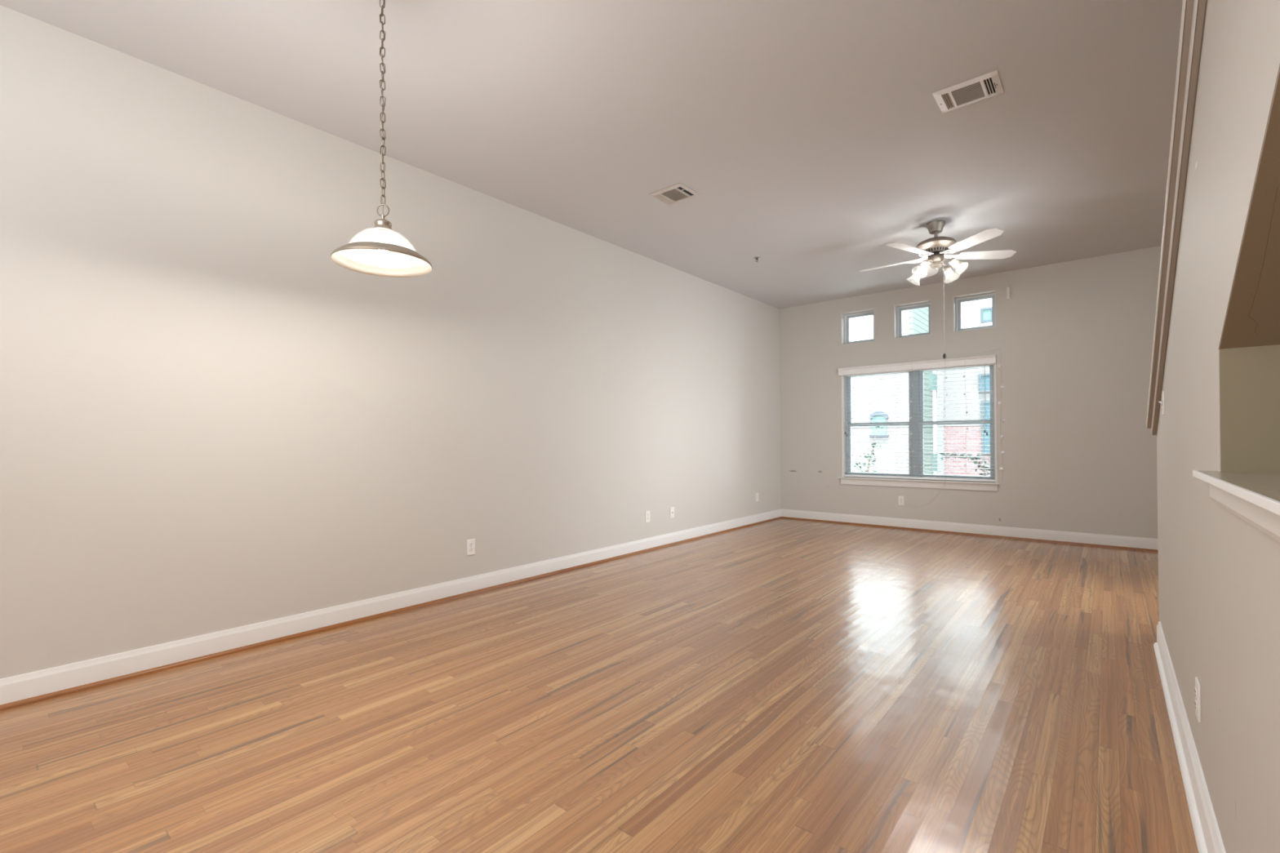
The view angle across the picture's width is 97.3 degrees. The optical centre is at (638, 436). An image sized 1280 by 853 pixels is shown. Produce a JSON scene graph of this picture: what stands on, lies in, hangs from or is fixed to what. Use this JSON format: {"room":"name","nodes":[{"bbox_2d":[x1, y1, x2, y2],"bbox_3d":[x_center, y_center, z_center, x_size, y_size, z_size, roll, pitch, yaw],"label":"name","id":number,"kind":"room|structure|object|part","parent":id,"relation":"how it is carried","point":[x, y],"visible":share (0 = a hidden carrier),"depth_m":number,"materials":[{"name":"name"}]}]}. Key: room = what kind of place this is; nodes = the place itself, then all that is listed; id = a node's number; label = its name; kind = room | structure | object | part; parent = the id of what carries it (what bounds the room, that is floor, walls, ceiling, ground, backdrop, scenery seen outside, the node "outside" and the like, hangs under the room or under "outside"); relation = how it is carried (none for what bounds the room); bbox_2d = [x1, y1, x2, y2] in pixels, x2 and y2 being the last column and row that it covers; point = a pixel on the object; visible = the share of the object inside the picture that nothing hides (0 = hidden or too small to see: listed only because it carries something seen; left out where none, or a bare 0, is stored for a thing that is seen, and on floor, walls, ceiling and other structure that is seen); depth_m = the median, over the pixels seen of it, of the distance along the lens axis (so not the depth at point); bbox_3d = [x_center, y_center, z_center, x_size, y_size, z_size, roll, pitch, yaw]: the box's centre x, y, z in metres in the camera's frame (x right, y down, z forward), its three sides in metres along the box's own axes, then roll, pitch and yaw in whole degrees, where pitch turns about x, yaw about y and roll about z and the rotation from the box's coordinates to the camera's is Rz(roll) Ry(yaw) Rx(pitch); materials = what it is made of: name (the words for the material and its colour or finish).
{"room":"empty living room","nodes":[
{"label":"empty living room","id":0,"kind":"room"},
{"bbox_2d":[0,4,780,679],"bbox_3d":[-1.580,-0.351,4.037,0.200,3.063,11.575,-1,0,40],"label":"wall","id":1,"kind":"structure","parent":0,"point":[211,421],"depth_m":3.29,"materials":[{"name":"beige paint"}]},
{"bbox_2d":[0,509,781,705],"bbox_3d":[-1.489,1.116,3.959,0.015,0.129,11.175,-1,0,40],"label":"baseboard","id":2,"kind":"structure","parent":1,"relation":"attached to","point":[22,686],"depth_m":3.29,"materials":[{"name":"white paint"}]},
{"bbox_2d":[0,516,782,711],"bbox_3d":[-1.477,1.169,3.949,0.016,0.021,11.175,-1,0,40],"label":"trim","id":3,"kind":"structure","parent":1,"relation":"attached to","point":[56,694],"depth_m":3.28,"materials":[{"name":"brown wood"}]},
{"bbox_2d":[466,538,475,555],"bbox_3d":[-1.262,0.830,4.238,0.010,0.118,0.072,-1,0,40],"label":"wall outlet","id":4,"kind":"object","parent":1,"relation":"attached to","point":[470,543],"visible":1,"depth_m":4.23,"materials":[{"name":"white plastic"}]},
{"bbox_2d":[645,511,649,522],"bbox_3d":[0.096,0.830,5.866,0.010,0.118,0.072,-1,0,40],"label":"wall outlet","id":5,"kind":"object","parent":1,"relation":"attached to","point":[647,513],"visible":1,"depth_m":5.86,"materials":[{"name":"white plastic"}]},
{"bbox_2d":[670,506,674,518],"bbox_3d":[0.371,0.832,6.191,0.017,0.118,0.072,-1,0,40],"label":"cable jack","id":6,"kind":"object","parent":1,"relation":"attached to","point":[672,508],"visible":1,"depth_m":6.19,"materials":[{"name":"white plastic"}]},
{"bbox_2d":[755,493,758,502],"bbox_3d":[1.621,0.824,7.694,0.010,0.118,0.072,-1,0,40],"label":"wall outlet","id":7,"kind":"object","parent":1,"relation":"attached to","point":[757,494],"visible":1,"depth_m":7.68,"materials":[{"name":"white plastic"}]},
{"bbox_2d":[0,0,1182,309],"bbox_3d":[0.387,-1.979,2.398,5.346,0.150,11.575,-1,0,40],"label":"ceiling","id":8,"kind":"structure","parent":0,"point":[813,137],"depth_m":3.23,"materials":[{"name":"paint"}]},
{"bbox_2d":[330,0,432,277],"bbox_3d":[-1.039,-1.292,2.285,0.376,1.208,0.376,0,0,-8],"label":"pendant lamp","id":9,"kind":"object","parent":8,"relation":"hanging from","point":[382,227],"visible":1,"depth_m":2.28,"materials":[{"name":"white glass"}]},
{"bbox_3d":[-1.040,-1.368,2.286,0.014,0.956,0.014,-1,0,40],"label":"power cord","id":10,"kind":"part","parent":9,"relation":"part of","materials":[{"name":"silver metal"}]},
{"bbox_3d":[-1.036,-0.732,2.282,0.060,0.087,0.060,-1,0,40],"label":"bulb","id":11,"kind":"part","parent":9,"relation":"part of","materials":[{"name":"white glass"}]},
{"bbox_2d":[649,182,700,204],"bbox_3d":[0.280,-1.883,4.384,0.298,0.016,0.264,-1,0,40],"label":"ceiling vent","id":12,"kind":"object","parent":8,"relation":"in","point":[677,193],"visible":1,"depth_m":4.37,"materials":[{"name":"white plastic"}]},
{"bbox_2d":[858,219,1016,358],"bbox_3d":[2.606,-1.297,5.033,1.220,1.206,1.279,-1,0,40],"label":"ceiling fan","id":13,"kind":"object","parent":8,"relation":"hanging from","point":[935,249],"visible":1,"depth_m":4.93,"materials":[{"name":"grey metal"}]},
{"bbox_3d":[2.317,-1.599,5.277,0.470,0.035,0.142,-1,0,40],"label":"blade","id":14,"kind":"part","parent":13,"relation":"part of","materials":[{"name":"white wood"}]},
{"bbox_3d":[2.280,-1.602,4.778,0.470,0.035,0.142,0,0,-32],"label":"blade","id":15,"kind":"part","parent":13,"relation":"part of","materials":[{"name":"white wood"}]},
{"bbox_3d":[2.551,-1.459,5.188,0.142,0.146,0.127,-1,0,40],"label":"lamp shade","id":16,"kind":"part","parent":13,"relation":"part of","materials":[{"name":"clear glass"}]},
{"bbox_3d":[2.454,-1.460,4.909,0.127,0.146,0.142,-1,0,40],"label":"lamp shade","id":17,"kind":"part","parent":13,"relation":"part of","materials":[{"name":"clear glass"}]},
{"bbox_3d":[2.803,-1.601,5.394,0.142,0.035,0.470,0,0,22],"label":"blade","id":18,"kind":"part","parent":13,"relation":"part of","materials":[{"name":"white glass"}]},
{"bbox_3d":[2.703,-1.151,4.998,0.018,0.831,0.002,0,0,0],"label":"pull chain","id":19,"kind":"part","parent":13,"relation":"part of","materials":[{"name":"grey metal"}]},
{"bbox_3d":[2.830,-1.461,5.092,0.127,0.146,0.142,-1,0,40],"label":"lamp shade","id":20,"kind":"part","parent":13,"relation":"part of","materials":[{"name":"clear glass"}]},
{"bbox_3d":[2.733,-1.462,4.813,0.142,0.146,0.127,-1,0,40],"label":"lamp shade","id":21,"kind":"part","parent":13,"relation":"part of","materials":[{"name":"white glass"}]},
{"bbox_3d":[2.742,-1.606,4.588,0.142,0.035,0.470,0,0,-14],"label":"blade","id":22,"kind":"part","parent":13,"relation":"part of","materials":[{"name":"white wood"}]},
{"bbox_3d":[3.065,-1.605,4.969,0.470,0.035,0.142,0,0,4],"label":"blade","id":23,"kind":"part","parent":13,"relation":"part of","materials":[{"name":"white wood"}]},
{"bbox_2d":[932,70,1004,113],"bbox_3d":[1.824,-1.900,3.116,0.306,0.015,0.249,-1,0,40],"label":"ceiling vent","id":24,"kind":"object","parent":8,"relation":"in","point":[988,85],"visible":1,"depth_m":3.10,"materials":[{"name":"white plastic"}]},
{"bbox_2d":[0,518,1198,852],"bbox_3d":[0.405,1.209,2.379,5.346,0.100,11.575,-1,0,40],"label":"floor","id":25,"kind":"structure","parent":0,"point":[781,685],"depth_m":2.28,"materials":[{"name":"brown wood"}]},
{"bbox_2d":[779,245,1161,538],"bbox_3d":[4.026,-0.367,6.741,4.946,3.063,0.160,-1,0,40],"label":"wall","id":26,"kind":"structure","parent":0,"point":[1074,339],"depth_m":6.33,"materials":[{"name":"beige paint"}]},
{"bbox_2d":[840,308,874,344],"bbox_3d":[2.985,-1.475,7.610,0.436,0.435,0.161,-1,0,40],"label":"window","id":27,"kind":"structure","parent":26,"relation":"in","point":[845,317],"depth_m":7.70,"materials":[{"name":"white plastic"}]},
{"bbox_2d":[897,496,904,505],"bbox_3d":[3.354,0.815,7.190,0.072,0.118,0.010,-1,0,40],"label":"wall outlet","id":28,"kind":"object","parent":26,"relation":"attached to","point":[900,499],"visible":1,"depth_m":7.19,"materials":[{"name":"white plastic"}]},
{"bbox_2d":[893,299,931,338],"bbox_3d":[3.507,-1.481,7.175,0.432,0.435,0.161,-1,0,40],"label":"window","id":29,"kind":"structure","parent":26,"relation":"in","point":[898,308],"depth_m":7.25,"materials":[{"name":"white plastic"}]},
{"bbox_2d":[837,364,999,491],"bbox_3d":[3.491,-0.133,7.157,1.867,1.540,0.205,-1,0,40],"label":"window","id":30,"kind":"structure","parent":26,"relation":"in","point":[902,482],"depth_m":7.16,"materials":[{"name":"grey plastic"}]},
{"bbox_3d":[3.193,0.162,7.479,0.827,0.709,0.028,-1,0,40],"label":"sash","id":31,"kind":"part","parent":30,"relation":"part of","materials":[{"name":"grey plastic"}]},
{"bbox_3d":[3.206,-0.507,7.504,0.827,0.724,0.028,-1,0,40],"label":"sash","id":32,"kind":"part","parent":30,"relation":"part of","materials":[{"name":"grey plastic"}]},
{"bbox_2d":[837,355,995,481],"bbox_3d":[3.459,-0.203,7.126,1.831,1.474,0.130,-1,0,40],"label":"window blind","id":33,"kind":"object","parent":30,"relation":"attached to","point":[988,360],"visible":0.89,"depth_m":7.04,"materials":[{"name":"white plastic"}]},
{"bbox_3d":[2.821,-0.436,7.658,0.024,0.800,0.004,-1,0,40],"label":"pull cord","id":34,"kind":"part","parent":33,"relation":"part of","materials":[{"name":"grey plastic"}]},
{"bbox_3d":[2.905,-0.151,7.637,0.002,1.350,0.055,-1,0,40],"label":"ladder cord","id":35,"kind":"part","parent":33,"relation":"part of","materials":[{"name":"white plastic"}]},
{"bbox_3d":[3.335,-0.156,7.278,0.002,1.350,0.055,-1,0,40],"label":"ladder cord","id":36,"kind":"part","parent":33,"relation":"part of","materials":[{"name":"white fabric"}]},
{"bbox_3d":[3.497,0.519,7.142,1.749,0.028,0.056,-1,0,40],"label":"rail","id":37,"kind":"part","parent":33,"relation":"part of","materials":[{"name":"white plastic"}]},
{"bbox_3d":[3.673,-0.160,6.996,0.002,1.350,0.055,-1,0,40],"label":"ladder cord","id":38,"kind":"part","parent":33,"relation":"part of","materials":[{"name":"white fabric"}]},
{"bbox_3d":[4.080,-0.164,6.657,0.002,1.350,0.055,-1,0,40],"label":"ladder cord","id":39,"kind":"part","parent":33,"relation":"part of","materials":[{"name":"white fabric"}]},
{"bbox_3d":[4.075,-0.449,6.612,0.024,0.800,0.004,-1,0,40],"label":"pull cord","id":40,"kind":"part","parent":33,"relation":"part of","materials":[{"name":"white fabric"}]},
{"bbox_3d":[3.479,0.548,7.134,1.867,0.018,0.155,-1,0,40],"label":"sill","id":41,"kind":"part","parent":30,"relation":"part of","materials":[{"name":"white paint"}]},
{"bbox_3d":[3.900,-0.514,6.926,0.810,0.724,0.028,-1,0,40],"label":"sash","id":42,"kind":"part","parent":30,"relation":"part of","materials":[{"name":"glass"}]},
{"bbox_3d":[3.886,0.154,6.901,0.810,0.709,0.028,-1,0,40],"label":"sash","id":43,"kind":"part","parent":30,"relation":"part of","materials":[{"name":"grey plastic"}]},
{"bbox_2d":[909,348,1005,506],"bbox_3d":[3.797,-0.074,6.776,1.044,1.899,0.065,-1,0,40],"label":"string lights","id":44,"kind":"object","parent":26,"relation":"hanging from","point":[999,365],"visible":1,"depth_m":6.68,"materials":[{"name":"white plastic"}]},
{"bbox_2d":[781,509,1158,550],"bbox_3d":[3.979,1.100,6.665,4.946,0.129,0.015,-1,0,40],"label":"baseboard","id":45,"kind":"structure","parent":26,"relation":"attached to","point":[1067,536],"depth_m":6.58,"materials":[{"name":"white paint"}]},
{"bbox_2d":[782,516,1158,551],"bbox_3d":[3.969,1.154,6.652,4.946,0.021,0.016,-1,0,40],"label":"trim","id":46,"kind":"structure","parent":26,"relation":"attached to","point":[824,521],"depth_m":6.56,"materials":[{"name":"brown wood"}]},
{"bbox_2d":[953,290,995,332],"bbox_3d":[4.030,-1.487,6.738,0.436,0.435,0.161,-1,0,40],"label":"window","id":47,"kind":"structure","parent":26,"relation":"in","point":[957,300],"depth_m":6.79,"materials":[{"name":"white plastic"}]},
{"bbox_2d":[1006,285,1009,298],"bbox_3d":[4.236,-1.656,6.452,0.030,0.150,0.018,-1,0,40],"label":"wall sensor","id":48,"kind":"object","parent":26,"relation":"attached to","point":[1007,287],"visible":1,"depth_m":6.45,"materials":[{"name":"white plastic"}]},
{"bbox_2d":[1156,0,1279,852],"bbox_3d":[0.779,-0.390,-0.086,0.887,3.063,7.865,-1,0,40],"label":"wall","id":49,"kind":"structure","parent":0,"point":[1219,574],"depth_m":1.38,"materials":[{"name":"beige paint"}]},
{"bbox_2d":[1158,391,1164,415],"bbox_3d":[2.573,-0.166,2.770,0.020,0.118,0.072,-1,0,40],"label":"light switch","id":50,"kind":"object","parent":49,"relation":"attached to","point":[1162,402],"visible":1,"depth_m":2.74,"materials":[{"name":"white plastic"}]},
{"bbox_3d":[2.578,-0.166,2.766,0.007,0.118,0.072,-1,0,40],"label":"plate","id":51,"kind":"part","parent":50,"relation":"part of","materials":[{"name":"white plastic"}]},
{"bbox_2d":[1146,0,1194,428],"bbox_3d":[1.887,-0.975,1.826,0.236,1.848,3.535,-1,0,40],"label":"trim","id":52,"kind":"structure","parent":49,"relation":"attached to","point":[1187,5],"depth_m":1.97,"materials":[{"name":"beige paint"}]},
{"bbox_2d":[1151,0,1207,435],"bbox_3d":[1.791,-0.956,1.845,0.023,1.888,3.603,-1,0,40],"label":"trim","id":53,"kind":"structure","parent":49,"relation":"attached to","point":[1199,6],"depth_m":1.93,"materials":[{"name":"beige paint"}]},
{"bbox_2d":[1153,621,1226,852],"bbox_3d":[0.401,1.081,0.146,0.015,0.129,7.740,-1,0,40],"label":"baseboard","id":54,"kind":"structure","parent":49,"relation":"attached to","point":[1211,833],"depth_m":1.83,"materials":[{"name":"white paint"}]},
{"bbox_2d":[1195,676,1201,722],"bbox_3d":[1.750,0.822,1.763,0.010,0.118,0.072,-1,0,40],"label":"wall outlet","id":55,"kind":"object","parent":49,"relation":"attached to","point":[1197,686],"visible":1,"depth_m":1.74,"materials":[{"name":"white plastic"}]},
{"bbox_2d":[1195,699,1197,711],"bbox_3d":[1.748,0.841,1.764,0.004,0.027,0.034,-1,0,40],"label":"receptacle","id":56,"kind":"object","parent":55,"relation":"attached to","point":[1196,700],"depth_m":1.75,"materials":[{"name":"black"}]},
{"bbox_2d":[1192,470,1279,515],"bbox_3d":[0.961,0.089,0.203,0.880,0.016,2.537,-1,0,40],"label":"window sill","id":57,"kind":"structure","parent":49,"relation":"attached to","point":[1262,490],"depth_m":1.03,"materials":[{"name":"beige"}]},
{"bbox_2d":[1209,484,1279,542],"bbox_3d":[0.665,0.131,0.478,0.018,0.061,2.426,-1,0,40],"label":"trim","id":58,"kind":"structure","parent":49,"relation":"attached to","point":[1267,522],"depth_m":1.02,"materials":[{"name":"white paint"}]},
{"bbox_2d":[1219,72,1279,349],"bbox_3d":[0.964,-0.674,0.177,0.835,0.906,2.505,-1,0,40],"label":"ceiling","id":59,"kind":"structure","parent":0,"point":[1253,314],"depth_m":1.19,"materials":[{"name":"brown"}]},
{"label":"outside","id":60,"kind":"structure","parent":0,"visible":0},
{"bbox_3d":[17.957,1.522,29.312,110.000,0.100,51.975,-1,0,40],"label":"ground","id":61,"kind":"structure","parent":60,"visible":0},
{"bbox_2d":[853,422,883,472],"bbox_3d":[3.771,0.595,9.350,0.621,1.677,0.634,-1,0,40],"label":"sapling","id":62,"kind":"object","parent":61,"relation":"on","point":[873,443],"visible":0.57,"depth_m":9.30,"materials":[{"name":"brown plant"}]},
{"bbox_3d":[3.844,0.627,9.294,0.202,1.612,0.044,-1,0,40],"label":"stem","id":63,"kind":"part","parent":62,"relation":"part of","materials":[{"name":"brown plant"}]},
{"bbox_2d":[848,306,937,474],"bbox_3d":[5.416,-4.116,23.537,12.030,11.250,3.259,-1,0,40],"label":"building","id":64,"kind":"structure","parent":61,"relation":"on","point":[916,321],"depth_m":19.31,"materials":[{"name":"paint"}]},
{"bbox_3d":[8.175,-0.431,19.167,0.607,0.870,0.090,-1,0,40],"label":"window trim","id":65,"kind":"part","parent":64,"relation":"part of","materials":[{"name":"grey"}]},
{"bbox_2d":[935,297,991,475],"bbox_3d":[18.612,-4.715,19.889,13.020,12.250,8.130,-1,0,40],"label":"building","id":66,"kind":"structure","parent":61,"relation":"on","point":[975,313],"depth_m":20.38,"materials":[{"name":"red brick"}]},
{"bbox_3d":[12.531,-1.904,19.808,0.808,0.532,0.040,-1,0,40],"label":"pane","id":67,"kind":"part","parent":66,"relation":"part of","materials":[{"name":"clear glass"}]},
{"bbox_3d":[12.347,-4.302,19.925,0.246,0.378,0.100,-1,0,40],"label":"pane","id":68,"kind":"part","parent":66,"relation":"part of","materials":[{"name":"green glass"}]},
{"bbox_3d":[12.563,-0.328,19.779,0.746,1.778,0.040,-1,0,40],"label":"pane","id":69,"kind":"part","parent":66,"relation":"part of","materials":[{"name":"clear glass"}]},
{"bbox_2d":[939,451,990,475],"bbox_3d":[5.010,0.816,8.337,0.517,1.206,0.949,0,0,-30],"label":"shrub","id":70,"kind":"object","parent":61,"relation":"on","point":[942,454],"visible":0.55,"depth_m":8.32,"materials":[{"name":"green plant"}]}
]}

